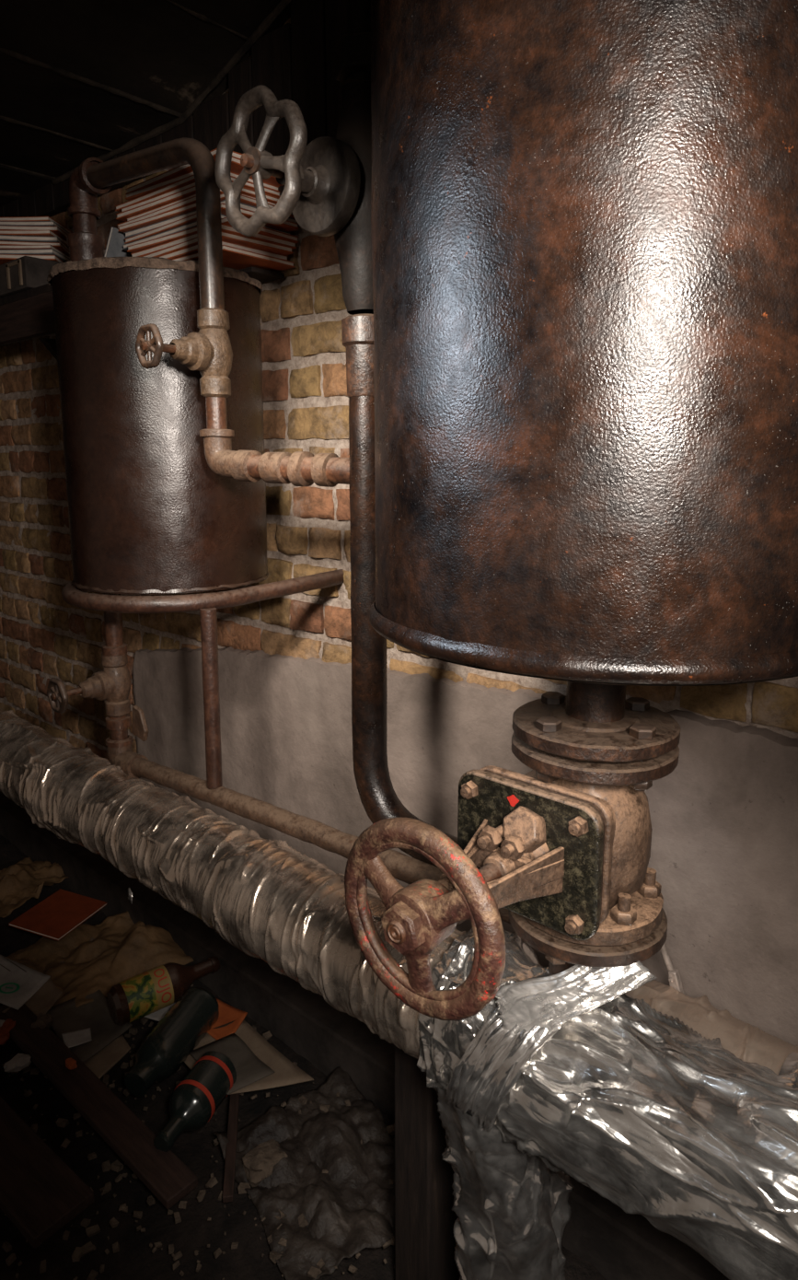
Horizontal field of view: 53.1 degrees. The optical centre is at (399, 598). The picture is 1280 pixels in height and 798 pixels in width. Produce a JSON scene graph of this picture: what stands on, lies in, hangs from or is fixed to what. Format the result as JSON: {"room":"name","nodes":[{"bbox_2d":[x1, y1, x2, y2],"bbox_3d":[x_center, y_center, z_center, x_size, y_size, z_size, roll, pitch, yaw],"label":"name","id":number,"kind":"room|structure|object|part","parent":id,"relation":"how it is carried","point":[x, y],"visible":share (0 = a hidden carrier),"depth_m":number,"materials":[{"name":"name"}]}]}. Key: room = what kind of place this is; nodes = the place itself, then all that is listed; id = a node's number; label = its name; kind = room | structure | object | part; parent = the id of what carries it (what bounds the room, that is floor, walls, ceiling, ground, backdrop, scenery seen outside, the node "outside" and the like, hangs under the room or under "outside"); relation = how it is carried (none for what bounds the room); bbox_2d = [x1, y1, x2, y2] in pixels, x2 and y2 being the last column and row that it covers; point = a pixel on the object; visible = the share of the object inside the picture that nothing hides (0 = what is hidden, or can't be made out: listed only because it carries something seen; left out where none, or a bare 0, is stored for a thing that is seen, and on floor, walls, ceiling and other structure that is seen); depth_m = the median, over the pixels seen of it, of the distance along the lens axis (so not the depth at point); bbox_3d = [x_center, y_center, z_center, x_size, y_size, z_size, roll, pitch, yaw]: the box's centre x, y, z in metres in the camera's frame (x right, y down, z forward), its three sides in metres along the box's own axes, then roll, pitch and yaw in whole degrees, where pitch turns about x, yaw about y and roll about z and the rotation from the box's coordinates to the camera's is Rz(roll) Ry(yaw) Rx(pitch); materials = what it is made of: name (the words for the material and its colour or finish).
{"room":"mechanical room","nodes":[
{"label":"mechanical room","id":0,"kind":"room"},
{"bbox_2d":[0,0,290,207],"bbox_3d":[-1.059,-1.251,0.633,5.700,0.526,2.860,9,13,41],"label":"ceiling","id":1,"kind":"structure","parent":0,"point":[157,52],"depth_m":1.86,"materials":[{"name":"brown wood"}]},
{"bbox_2d":[0,0,248,197],"bbox_3d":[-0.910,-1.195,0.509,5.319,0.465,2.860,9,13,41],"label":"ceiling beams","id":2,"kind":"structure","parent":1,"relation":"attached to","point":[65,73],"depth_m":1.89,"materials":[{"name":"brown wood"}]},
{"bbox_2d":[0,834,607,1279],"bbox_3d":[-1.046,1.385,1.113,5.700,0.051,2.900,9,13,41],"label":"floor","id":3,"kind":"structure","parent":0,"point":[135,1260],"depth_m":1.68,"materials":[{"name":"grey concrete"}]},
{"bbox_2d":[0,856,68,918],"bbox_3d":[-1.384,1.014,2.877,0.274,0.083,0.362,4,11,21],"label":"sack","id":4,"kind":"object","parent":3,"relation":"on","point":[24,880],"visible":1,"depth_m":2.87,"materials":[{"name":"brown fabric"}]},
{"bbox_2d":[5,911,193,1007],"bbox_3d":[-0.926,1.065,2.452,0.549,0.126,0.449,-7,12,-36],"label":"crumpled paper","id":5,"kind":"object","parent":3,"relation":"on","point":[121,949],"visible":0.62,"depth_m":2.42,"materials":[{"name":"brown paper"}]},
{"bbox_2d":[0,954,50,1010],"bbox_3d":[-1.143,1.101,2.310,0.301,0.011,0.151,5,11,25],"label":"printed card","id":6,"kind":"object","parent":5,"relation":"on","point":[18,983],"visible":1,"depth_m":2.30,"materials":[{"name":"white paper"}]},
{"bbox_2d":[1,977,62,1016],"bbox_3d":[-0.994,1.123,2.227,0.122,0.014,0.163,4,11,23],"label":"card","id":7,"kind":"object","parent":5,"relation":"on","point":[45,997],"visible":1,"depth_m":2.24,"materials":[{"name":"paper"}]},
{"bbox_2d":[8,889,106,941],"bbox_3d":[-1.106,1.026,2.599,0.190,0.036,0.236,3,10,17],"label":"booklet","id":8,"kind":"object","parent":5,"relation":"on","point":[54,917],"visible":1,"depth_m":2.59,"materials":[{"name":"red paper"}]},
{"bbox_2d":[124,987,219,1096],"bbox_3d":[-0.582,1.131,2.041,0.117,0.122,0.293,4,11,19],"label":"bottle","id":9,"kind":"object","parent":3,"relation":"on","point":[161,1053],"visible":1,"depth_m":2.00,"materials":[{"name":"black glass"}]},
{"bbox_2d":[1,937,395,1279],"bbox_3d":[-0.595,1.222,1.869,1.568,0.027,0.778,9,13,41],"label":"debris","id":10,"kind":"object","parent":3,"relation":"on","point":[117,1166],"visible":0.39,"depth_m":1.66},
{"bbox_2d":[0,1019,5,1026],"bbox_3d":[-1.098,1.148,2.121,0.102,0.047,0.072,1,10,7],"label":"chunk","id":11,"kind":"object","parent":10,"relation":"on","point":[2,1021],"visible":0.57,"depth_m":2.13,"materials":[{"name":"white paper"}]},
{"bbox_2d":[0,1018,15,1045],"bbox_3d":[-1.045,1.151,2.117,0.045,0.039,0.084,1,10,5],"label":"chunk","id":12,"kind":"object","parent":10,"relation":"on","point":[8,1024],"visible":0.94,"depth_m":2.11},
{"bbox_2d":[0,1003,197,1209],"bbox_3d":[-0.769,1.182,1.933,0.860,0.022,0.075,9,13,41],"label":"plank","id":13,"kind":"object","parent":10,"relation":"on","point":[169,1180],"visible":0.84,"depth_m":1.85,"materials":[{"name":"brown wood"}]},
{"bbox_2d":[3,1053,31,1072],"bbox_3d":[-0.962,1.173,2.016,0.068,0.028,0.044,-9,13,-41],"label":"chunk","id":14,"kind":"object","parent":13,"relation":"on","point":[18,1062],"visible":1,"depth_m":2.01,"materials":[{"name":"grey stone"}]},
{"bbox_2d":[30,1012,52,1028],"bbox_3d":[-0.956,1.141,2.140,0.049,0.037,0.058,4,11,23],"label":"chunk","id":15,"kind":"object","parent":13,"relation":"on","point":[42,1020],"visible":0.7,"depth_m":2.13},
{"bbox_2d":[65,1058,77,1070],"bbox_3d":[-0.815,1.155,1.983,0.037,0.019,0.022,9,14,43],"label":"chunk","id":16,"kind":"object","parent":13,"relation":"on","point":[70,1063],"visible":1,"depth_m":1.98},
{"bbox_2d":[83,1035,130,1079],"bbox_3d":[-0.759,1.174,2.058,0.150,0.008,0.130,9,13,41],"label":"sheet","id":17,"kind":"object","parent":10,"relation":"on","point":[103,1061],"visible":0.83,"depth_m":2.05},
{"bbox_2d":[46,989,132,1062],"bbox_3d":[-0.835,1.145,2.149,0.166,0.011,0.267,-9,14,-42],"label":"sheet","id":18,"kind":"object","parent":17,"relation":"on","point":[95,1015],"visible":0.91,"depth_m":2.15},
{"bbox_2d":[61,1027,91,1047],"bbox_3d":[-0.841,1.147,2.088,0.068,0.005,0.063,-6,12,-30],"label":"paper scrap","id":19,"kind":"object","parent":18,"relation":"on","point":[72,1039],"visible":1,"depth_m":2.09,"materials":[{"name":"white paper"}]},
{"bbox_2d":[144,1001,176,1021],"bbox_3d":[-0.606,1.132,2.185,0.145,0.013,0.114,4,11,24],"label":"paper scrap","id":20,"kind":"object","parent":10,"relation":"on","point":[158,1015],"visible":0.1,"depth_m":2.18,"materials":[{"name":"white paper"}]},
{"bbox_2d":[107,955,220,1025],"bbox_3d":[-0.644,1.073,2.216,0.302,0.111,0.108,-7,12,-36],"label":"bottle","id":21,"kind":"object","parent":20,"relation":"on","point":[132,999],"visible":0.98,"depth_m":2.16,"materials":[{"name":"brown glass"}]},
{"bbox_2d":[153,1050,236,1151],"bbox_3d":[-0.479,1.171,1.852,0.107,0.106,0.241,4,11,20],"label":"bottle","id":22,"kind":"object","parent":10,"relation":"on","point":[195,1099],"visible":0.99,"depth_m":1.83,"materials":[{"name":"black glass"}]},
{"bbox_2d":[184,1019,314,1094],"bbox_3d":[-0.402,1.167,2.007,0.194,0.019,0.359,-10,14,-44],"label":"open folder","id":23,"kind":"object","parent":10,"relation":"on","point":[259,1065],"visible":0.7,"depth_m":2.02,"materials":[{"name":"beige paper"}]},
{"bbox_2d":[207,997,247,1039],"bbox_3d":[-0.476,1.139,2.160,0.175,0.009,0.115,9,13,41],"label":"card","id":24,"kind":"object","parent":23,"relation":"on","point":[227,1014],"visible":0.71,"depth_m":2.16,"materials":[{"name":"orange paper"}]},
{"bbox_2d":[222,1093,239,1202],"bbox_3d":[-0.378,1.225,1.807,0.022,0.015,0.300,-1,10,-8],"label":"wood strip","id":25,"kind":"object","parent":3,"relation":"on","point":[234,1101],"visible":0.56,"depth_m":1.77,"materials":[{"name":"brown wood"}]},
{"bbox_2d":[211,1066,395,1279],"bbox_3d":[-0.162,1.232,1.745,0.359,0.051,0.449,-7,12,-33],"label":"crumpled cloth","id":26,"kind":"object","parent":3,"relation":"on","point":[314,1140],"visible":0.9,"depth_m":1.72,"materials":[{"name":"grey fabric"}]},
{"bbox_2d":[242,1139,288,1186],"bbox_3d":[-0.290,1.229,1.745,0.097,0.047,0.075,-6,12,-33],"label":"rock","id":27,"kind":"object","parent":26,"relation":"on","point":[258,1163],"visible":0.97,"depth_m":1.73,"materials":[{"name":"beige stone"}]},
{"bbox_2d":[395,1046,457,1279],"bbox_3d":[0.051,1.030,1.469,0.110,0.620,0.120,9,13,41],"label":"support post","id":28,"kind":"object","parent":3,"relation":"on","point":[424,1218],"visible":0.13,"depth_m":1.44,"materials":[{"name":"brown wood"}]},
{"bbox_2d":[0,709,797,1279],"bbox_3d":[-0.702,0.505,2.047,4.804,0.425,0.520,8,13,39],"label":"pipe","id":29,"kind":"object","parent":28,"relation":"on","point":[614,1093],"visible":0.98,"depth_m":1.09,"materials":[{"name":"silver metal"}]},
{"bbox_2d":[101,593,511,924],"bbox_3d":[-0.240,0.266,1.634,1.330,0.512,0.066,8,13,39],"label":"drain pipe","id":30,"kind":"object","parent":29,"relation":"on","point":[406,868],"visible":0.73,"depth_m":1.76,"materials":[{"name":"brown metal"}]},
{"bbox_2d":[46,651,131,717],"bbox_3d":[-0.765,0.223,1.990,0.091,0.172,0.204,9,13,41],"label":"valve","id":31,"kind":"object","parent":30,"relation":"on","point":[112,684],"visible":0.96,"depth_m":2.00,"materials":[{"name":"metal"}]},
{"bbox_3d":[-0.804,0.230,1.947,0.016,0.016,0.087,9,13,41],"label":"stem","id":32,"kind":"part","parent":31,"relation":"part of","materials":[{"name":"brown metal"}]},
{"bbox_2d":[61,569,343,789],"bbox_3d":[-0.512,0.159,1.972,0.548,0.459,0.553,9,13,41],"label":"support","id":33,"kind":"object","parent":30,"relation":"on","point":[207,604],"visible":0.71,"depth_m":1.75,"materials":[{"name":"brown metal"}]},
{"bbox_2d":[46,256,268,594],"bbox_3d":[-0.546,-0.384,1.872,0.466,0.696,0.466,9,13,41],"label":"tank","id":34,"kind":"object","parent":33,"relation":"on","point":[148,513],"visible":0.9,"depth_m":1.68,"materials":[{"name":"brown metal"}]},
{"bbox_3d":[-0.545,-0.712,1.813,0.466,0.029,0.466,9,13,41],"label":"dusty lid","id":35,"kind":"part","parent":34,"relation":"part of","materials":[{"name":"metal"}]},
{"bbox_3d":[-0.545,-0.050,1.930,0.457,0.019,0.459,9,13,41],"label":"plate","id":36,"kind":"part","parent":34,"relation":"part of","materials":[{"name":"brown paint"}]},
{"bbox_2d":[66,137,349,487],"bbox_3d":[-0.424,-0.598,1.641,0.880,0.714,0.098,8,13,38],"label":"pipe","id":37,"kind":"object","parent":34,"relation":"attached to","point":[94,177],"visible":0.88,"depth_m":1.57,"materials":[{"name":"metal"}]},
{"bbox_2d":[135,307,232,397],"bbox_3d":[-0.411,-0.482,1.553,0.086,0.171,0.196,9,13,41],"label":"valve","id":38,"kind":"object","parent":37,"relation":"attached to","point":[208,351],"visible":1,"depth_m":1.56,"materials":[{"name":"gold metal"}]},
{"bbox_3d":[-0.449,-0.474,1.510,0.016,0.016,0.080,9,13,41],"label":"stem","id":39,"kind":"part","parent":38,"relation":"part of","materials":[{"name":"brown metal"}]},
{"bbox_3d":[-0.414,0.222,1.764,0.038,0.406,0.036,9,13,41],"label":"leg","id":40,"kind":"part","parent":33,"relation":"part of","materials":[{"name":"brown metal"}]},
{"bbox_2d":[335,0,457,867],"bbox_3d":[0.083,-0.425,1.282,0.449,1.898,0.102,8,13,39],"label":"riser pipe","id":41,"kind":"object","parent":30,"relation":"attached to","point":[379,799],"visible":0.49,"depth_m":1.43,"materials":[{"name":"metal"}]},
{"bbox_2d":[214,79,373,314],"bbox_3d":[-0.134,-0.671,1.318,0.210,0.366,0.308,9,13,41],"label":"valve","id":42,"kind":"object","parent":41,"relation":"attached to","point":[327,181],"visible":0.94,"depth_m":1.29,"materials":[{"name":"metal"}]},
{"bbox_3d":[-0.192,-0.669,1.250,0.018,0.018,0.132,9,13,41],"label":"stem","id":43,"kind":"part","parent":42,"relation":"part of","materials":[{"name":"brown metal"}]},
{"bbox_2d":[344,732,679,1020],"bbox_3d":[0.170,0.439,1.073,0.492,0.464,0.245,-9,13,-41],"label":"valve","id":44,"kind":"object","parent":29,"relation":"attached to","point":[568,857],"visible":0.94,"depth_m":1.01,"materials":[{"name":"metal"}]},
{"bbox_3d":[-0.002,0.371,0.889,0.026,0.026,0.008,9,13,41],"label":"stem","id":45,"kind":"part","parent":44,"relation":"part of","materials":[{"name":"brown metal"}]},
{"bbox_3d":[0.093,0.354,0.987,0.027,0.027,0.150,9,13,41],"label":"stem","id":46,"kind":"part","parent":44,"relation":"part of","materials":[{"name":"brown metal"}]},
{"bbox_3d":[0.170,0.339,1.072,0.220,0.184,0.016,9,13,41],"label":"plate","id":47,"kind":"part","parent":44,"relation":"part of","materials":[{"name":"green metal"}]},
{"bbox_3d":[0.181,0.337,1.085,0.208,0.172,0.012,9,13,41],"label":"gasket plate","id":48,"kind":"part","parent":44,"relation":"part of","materials":[{"name":"metal"}]},
{"bbox_3d":[0.192,0.335,1.096,0.214,0.178,0.014,9,13,41],"label":"plate","id":49,"kind":"part","parent":44,"relation":"part of","materials":[{"name":"metal"}]},
{"bbox_2d":[369,0,797,791],"bbox_3d":[0.272,-0.544,0.986,0.626,1.590,0.626,2,10,14],"label":"tank","id":50,"kind":"object","parent":44,"relation":"on","point":[585,213],"visible":1,"depth_m":0.77,"materials":[{"name":"brown metal"}]},
{"bbox_2d":[512,681,680,762],"bbox_3d":[0.273,0.119,1.102,0.226,0.139,0.227,9,13,41],"label":"outlet","id":51,"kind":"object","parent":50,"relation":"attached to","point":[595,722],"depth_m":1.06,"materials":[{"name":"brown metal"}]},
{"bbox_3d":[0.272,0.046,1.090,0.600,0.024,0.600,9,13,41],"label":"plate","id":52,"kind":"part","parent":50,"relation":"part of","materials":[{"name":"metal"}]},
{"bbox_2d":[627,979,797,1075],"bbox_3d":[0.746,0.786,1.019,1.228,0.220,0.220,9,13,41],"label":"pipe","id":53,"kind":"object","parent":29,"relation":"attached to","point":[748,1042],"visible":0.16,"depth_m":1.23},
{"bbox_2d":[660,943,685,994],"bbox_3d":[0.440,0.580,1.328,0.075,0.167,0.019,9,13,41],"label":"rod","id":54,"kind":"object","parent":53,"relation":"attached to","point":[675,981],"visible":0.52,"depth_m":1.32,"materials":[{"name":"metal"}]},
{"bbox_3d":[0.437,0.562,1.332,0.060,0.134,0.011,9,13,41],"label":"rod","id":55,"kind":"part","parent":54,"relation":"part of","materials":[{"name":"metal"}]},
{"bbox_2d":[432,1087,574,1279],"bbox_3d":[0.170,1.035,1.299,0.246,0.630,0.220,0,10,1],"label":"pipe","id":56,"kind":"object","parent":3,"relation":"on","point":[514,1213],"visible":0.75,"depth_m":1.21,"materials":[{"name":"silver metal"}]},
{"bbox_2d":[0,0,797,1045],"bbox_3d":[-0.119,-0.200,1.896,5.706,3.165,0.065,9,13,41],"label":"wall","id":57,"kind":"structure","parent":0,"point":[724,857],"depth_m":1.96,"materials":[{"name":"grey paint"}]},
{"bbox_2d":[0,266,284,360],"bbox_3d":[-1.107,-0.747,2.531,2.010,0.370,0.250,9,13,41],"label":"wall shelf","id":58,"kind":"object","parent":57,"relation":"attached to","point":[27,314],"visible":0.23,"depth_m":2.32,"materials":[{"name":"brown wood"}]},
{"bbox_2d":[0,256,60,298],"bbox_3d":[-1.173,-0.974,2.500,0.460,0.085,0.205,9,13,41],"label":"crate","id":59,"kind":"object","parent":58,"relation":"on","point":[25,273],"visible":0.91,"depth_m":2.31,"materials":[{"name":"wood"}]},
{"bbox_3d":[-1.119,-0.943,2.322,0.092,0.070,0.006,9,13,41],"label":"label frame","id":60,"kind":"part","parent":59,"relation":"part of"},
{"bbox_2d":[0,254,63,265],"bbox_3d":[-1.136,-1.014,2.433,0.235,0.015,0.225,-1,10,-7],"label":"booklet","id":61,"kind":"object","parent":59,"relation":"on","point":[4,258],"visible":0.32,"depth_m":2.33,"materials":[{"name":"white paper"}]},
{"bbox_2d":[0,248,69,262],"bbox_3d":[-1.123,-1.029,2.433,0.235,0.015,0.225,0,10,1],"label":"booklet","id":62,"kind":"object","parent":61,"relation":"on","point":[45,251],"visible":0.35,"depth_m":2.32,"materials":[{"name":"white paper"}]},
{"bbox_2d":[0,244,69,258],"bbox_3d":[-1.131,-1.041,2.430,0.235,0.012,0.225,0,10,0],"label":"booklet","id":63,"kind":"object","parent":62,"relation":"on","point":[2,247],"visible":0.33,"depth_m":2.32,"materials":[{"name":"white paper"}]},
{"bbox_2d":[0,241,69,255],"bbox_3d":[-1.125,-1.053,2.432,0.235,0.012,0.225,-1,10,-8],"label":"booklet","id":64,"kind":"object","parent":63,"relation":"on","point":[58,245],"visible":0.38,"depth_m":2.33,"materials":[{"name":"white paper"}]},
{"bbox_2d":[0,234,69,250],"bbox_3d":[-1.129,-1.064,2.421,0.235,0.014,0.225,-1,10,-8],"label":"booklet","id":65,"kind":"object","parent":64,"relation":"on","point":[3,238],"visible":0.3,"depth_m":2.32,"materials":[{"name":"white paper"}]},
{"bbox_2d":[0,229,69,247],"bbox_3d":[-1.126,-1.076,2.412,0.235,0.014,0.225,0,10,-1],"label":"booklet","id":66,"kind":"object","parent":65,"relation":"on","point":[34,233],"visible":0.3,"depth_m":2.30,"materials":[{"name":"white paper"}]},
{"bbox_2d":[0,225,67,241],"bbox_3d":[-1.117,-1.091,2.418,0.235,0.015,0.225,-1,10,-5],"label":"booklet","id":67,"kind":"object","parent":66,"relation":"on","point":[57,230],"visible":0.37,"depth_m":2.31,"materials":[{"name":"paper"}]},
{"bbox_2d":[0,221,69,233],"bbox_3d":[-1.121,-1.104,2.418,0.235,0.013,0.225,0,10,-2],"label":"booklet","id":68,"kind":"object","parent":67,"relation":"on","point":[2,223],"visible":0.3,"depth_m":2.31,"materials":[{"name":"white paper"}]},
{"bbox_2d":[0,216,73,232],"bbox_3d":[-1.128,-1.117,2.420,0.235,0.014,0.225,0,10,1],"label":"booklet","id":69,"kind":"object","parent":68,"relation":"on","point":[24,218],"visible":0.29,"depth_m":2.31,"materials":[{"name":"white paper"}]},
{"bbox_2d":[104,226,132,256],"bbox_3d":[-0.691,-0.863,2.090,0.088,0.154,0.190,7,12,33],"label":"booklet","id":70,"kind":"object","parent":58,"relation":"on","point":[116,239],"visible":0.16,"depth_m":2.01,"materials":[{"name":"grey paper"}]},
{"bbox_2d":[172,244,294,271],"bbox_3d":[-0.466,-0.802,1.946,0.391,0.013,0.210,8,13,39],"label":"booklet","id":71,"kind":"object","parent":58,"relation":"on","point":[235,258],"visible":0.27,"depth_m":1.84,"materials":[{"name":"paper"}]},
{"bbox_2d":[157,240,288,260],"bbox_3d":[-0.475,-0.815,1.946,0.380,0.015,0.210,9,13,41],"label":"booklet","id":72,"kind":"object","parent":71,"relation":"on","point":[193,249],"visible":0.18,"depth_m":1.83,"materials":[{"name":"white paper"}]},
{"bbox_2d":[140,231,293,256],"bbox_3d":[-0.462,-0.826,1.932,0.392,0.014,0.210,10,14,43],"label":"booklet","id":73,"kind":"object","parent":72,"relation":"on","point":[228,237],"visible":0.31,"depth_m":1.82,"materials":[{"name":"paper"}]},
{"bbox_2d":[130,223,296,256],"bbox_3d":[-0.454,-0.840,1.931,0.382,0.016,0.210,9,13,42],"label":"booklet","id":74,"kind":"object","parent":73,"relation":"on","point":[225,227],"visible":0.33,"depth_m":1.84,"materials":[{"name":"white paper"}]},
{"bbox_2d":[127,217,298,253],"bbox_3d":[-0.453,-0.852,1.923,0.388,0.014,0.210,8,13,39],"label":"booklet","id":75,"kind":"object","parent":74,"relation":"on","point":[157,241],"visible":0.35,"depth_m":1.85,"materials":[{"name":"paper"}]},
{"bbox_2d":[122,213,290,250],"bbox_3d":[-0.473,-0.868,1.942,0.397,0.013,0.210,9,13,41],"label":"booklet","id":76,"kind":"object","parent":75,"relation":"on","point":[193,224],"visible":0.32,"depth_m":1.86,"materials":[{"name":"white paper"}]},
{"bbox_2d":[124,202,298,244],"bbox_3d":[-0.459,-0.876,1.920,0.419,0.013,0.210,9,14,42],"label":"booklet","id":77,"kind":"object","parent":76,"relation":"on","point":[287,226],"visible":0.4,"depth_m":1.84,"materials":[{"name":"paper"}]},
{"bbox_2d":[124,199,299,238],"bbox_3d":[-0.457,-0.890,1.929,0.409,0.015,0.210,8,13,39],"label":"booklet","id":78,"kind":"object","parent":77,"relation":"on","point":[134,232],"visible":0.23,"depth_m":1.87,"materials":[{"name":"paper"}]},
{"bbox_2d":[117,192,294,232],"bbox_3d":[-0.461,-0.901,1.917,0.426,0.013,0.210,8,13,38],"label":"booklet","id":79,"kind":"object","parent":78,"relation":"on","point":[244,199],"visible":0.27,"depth_m":1.84,"materials":[{"name":"paper"}]},
{"bbox_2d":[116,189,276,229],"bbox_3d":[-0.475,-0.916,1.932,0.430,0.014,0.210,9,13,41],"label":"booklet","id":80,"kind":"object","parent":79,"relation":"on","point":[192,200],"visible":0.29,"depth_m":1.84,"materials":[{"name":"paper"}]},
{"bbox_2d":[126,186,279,221],"bbox_3d":[-0.456,-0.928,1.927,0.405,0.013,0.210,9,13,41],"label":"booklet","id":81,"kind":"object","parent":80,"relation":"on","point":[246,191],"visible":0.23,"depth_m":1.82,"materials":[{"name":"paper"}]},
{"bbox_2d":[116,186,279,221],"bbox_3d":[-0.483,-0.942,1.940,0.408,0.014,0.210,8,13,40],"label":"booklet","id":82,"kind":"object","parent":81,"relation":"on","point":[122,215],"visible":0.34,"depth_m":1.88,"materials":[{"name":"paper"}]},
{"bbox_2d":[120,175,280,212],"bbox_3d":[-0.474,-0.954,1.937,0.397,0.013,0.210,9,13,40],"label":"booklet","id":83,"kind":"object","parent":82,"relation":"on","point":[248,184],"visible":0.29,"depth_m":1.85,"materials":[{"name":"paper"}]},
{"bbox_2d":[115,171,279,211],"bbox_3d":[-0.488,-0.968,1.944,0.419,0.013,0.210,9,13,41],"label":"booklet","id":84,"kind":"object","parent":83,"relation":"on","point":[189,180],"visible":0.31,"depth_m":1.85,"materials":[{"name":"paper"}]},
{"bbox_2d":[125,155,282,200],"bbox_3d":[-0.449,-0.975,1.911,0.400,0.014,0.210,8,13,38],"label":"booklet","id":85,"kind":"object","parent":84,"relation":"on","point":[236,166],"visible":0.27,"depth_m":1.84,"materials":[{"name":"red paper"}]},
{"bbox_2d":[125,148,242,195],"bbox_3d":[-0.455,-0.988,1.903,0.399,0.015,0.210,9,14,42],"label":"booklet","id":86,"kind":"object","parent":85,"relation":"on","point":[182,169],"visible":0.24,"depth_m":1.83,"materials":[{"name":"red paper"}]},
{"bbox_2d":[52,0,292,185],"bbox_3d":[-0.333,-1.407,1.823,2.003,0.447,0.020,9,13,41],"label":"trim","id":87,"kind":"structure","parent":57,"relation":"attached to","point":[268,21],"depth_m":1.98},
{"bbox_2d":[0,791,730,1279],"bbox_3d":[-0.153,1.158,2.101,5.700,0.150,0.130,9,13,41],"label":"beam","id":88,"kind":"structure","parent":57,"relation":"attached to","point":[621,1245],"depth_m":2.12,"materials":[{"name":"wood"}]}
]}

